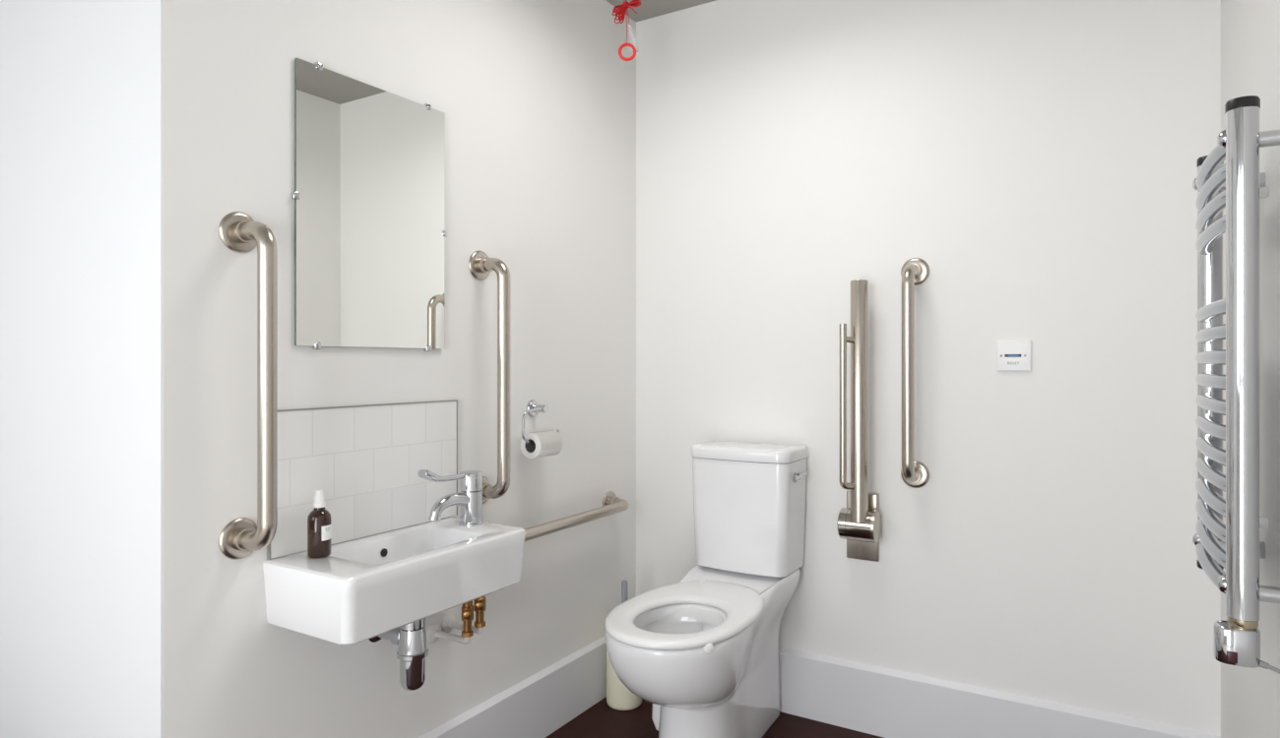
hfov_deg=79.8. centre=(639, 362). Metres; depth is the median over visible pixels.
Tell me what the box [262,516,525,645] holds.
basin
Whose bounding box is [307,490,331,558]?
bottle
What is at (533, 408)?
toilet roll holder
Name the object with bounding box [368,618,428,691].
trap
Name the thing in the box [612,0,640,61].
pull cord
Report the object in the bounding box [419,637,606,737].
baseboard
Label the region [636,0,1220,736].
wall
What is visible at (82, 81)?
wall
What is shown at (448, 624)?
valve
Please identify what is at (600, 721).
floor
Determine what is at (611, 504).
grab rail
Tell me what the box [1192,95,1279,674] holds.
towel radiator
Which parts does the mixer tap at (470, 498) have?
spout, lever arm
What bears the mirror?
attached to the wall at (537, 98)
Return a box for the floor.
[545,697,883,737]
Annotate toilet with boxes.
[604,441,807,737]
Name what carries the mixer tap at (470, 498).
on the basin
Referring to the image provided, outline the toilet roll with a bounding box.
[520,430,563,458]
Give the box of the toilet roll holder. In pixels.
[521,399,559,444]
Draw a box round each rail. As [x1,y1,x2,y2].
[218,211,277,560]
[468,250,510,505]
[490,491,629,541]
[837,279,881,562]
[900,257,929,488]
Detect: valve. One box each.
[426,600,473,643]
[441,596,485,635]
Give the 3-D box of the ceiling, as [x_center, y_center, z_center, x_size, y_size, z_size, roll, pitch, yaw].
[-0.941,-1.294,1.081,3.453,0.100,4.140,0,0,31]
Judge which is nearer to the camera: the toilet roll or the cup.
the cup
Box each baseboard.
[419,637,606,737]
[778,646,1220,737]
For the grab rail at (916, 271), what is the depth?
2.19 m
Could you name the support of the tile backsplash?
attached to the wall at (537, 98)
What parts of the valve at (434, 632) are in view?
turn knob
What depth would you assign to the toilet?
2.25 m
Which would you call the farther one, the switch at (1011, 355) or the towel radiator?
the switch at (1011, 355)
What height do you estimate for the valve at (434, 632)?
0.182 m
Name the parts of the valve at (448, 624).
turn knob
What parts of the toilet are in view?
seat, cistern lid, flush lever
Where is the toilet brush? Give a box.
[606,580,641,710]
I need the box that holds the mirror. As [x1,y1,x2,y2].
[291,58,447,351]
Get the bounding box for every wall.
[0,0,163,737]
[163,0,636,737]
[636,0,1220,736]
[1220,0,1279,737]
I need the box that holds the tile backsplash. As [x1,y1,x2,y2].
[266,399,457,559]
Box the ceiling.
[605,0,715,22]
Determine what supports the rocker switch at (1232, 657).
attached to the towel radiator
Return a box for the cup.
[399,657,425,691]
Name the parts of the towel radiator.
bracket knob, bracket knob, bracket knob, bracket knob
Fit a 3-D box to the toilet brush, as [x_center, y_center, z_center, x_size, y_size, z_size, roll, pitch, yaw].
[-0.052,0.934,2.551,0.120,0.410,0.120,0,0,31]
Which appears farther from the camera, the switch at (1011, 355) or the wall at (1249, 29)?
the switch at (1011, 355)
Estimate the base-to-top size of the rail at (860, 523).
0.856 m
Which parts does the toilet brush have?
brush handle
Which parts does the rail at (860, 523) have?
wall plate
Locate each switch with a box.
[996,339,1031,371]
[1226,651,1237,664]
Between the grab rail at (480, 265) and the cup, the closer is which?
the cup
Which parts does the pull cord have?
hanging cord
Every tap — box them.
[417,469,483,526]
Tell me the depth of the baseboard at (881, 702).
2.27 m
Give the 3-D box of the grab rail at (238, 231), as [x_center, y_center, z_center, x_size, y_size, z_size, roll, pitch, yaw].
[-0.749,0.046,1.491,0.112,0.690,0.082,0,0,31]
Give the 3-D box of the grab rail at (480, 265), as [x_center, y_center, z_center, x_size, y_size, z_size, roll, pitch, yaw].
[-0.396,0.044,2.074,0.106,0.701,0.082,0,0,31]
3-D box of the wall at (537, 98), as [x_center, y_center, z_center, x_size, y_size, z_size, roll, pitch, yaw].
[-0.463,-0.053,2.182,0.120,2.383,1.763,0,0,31]

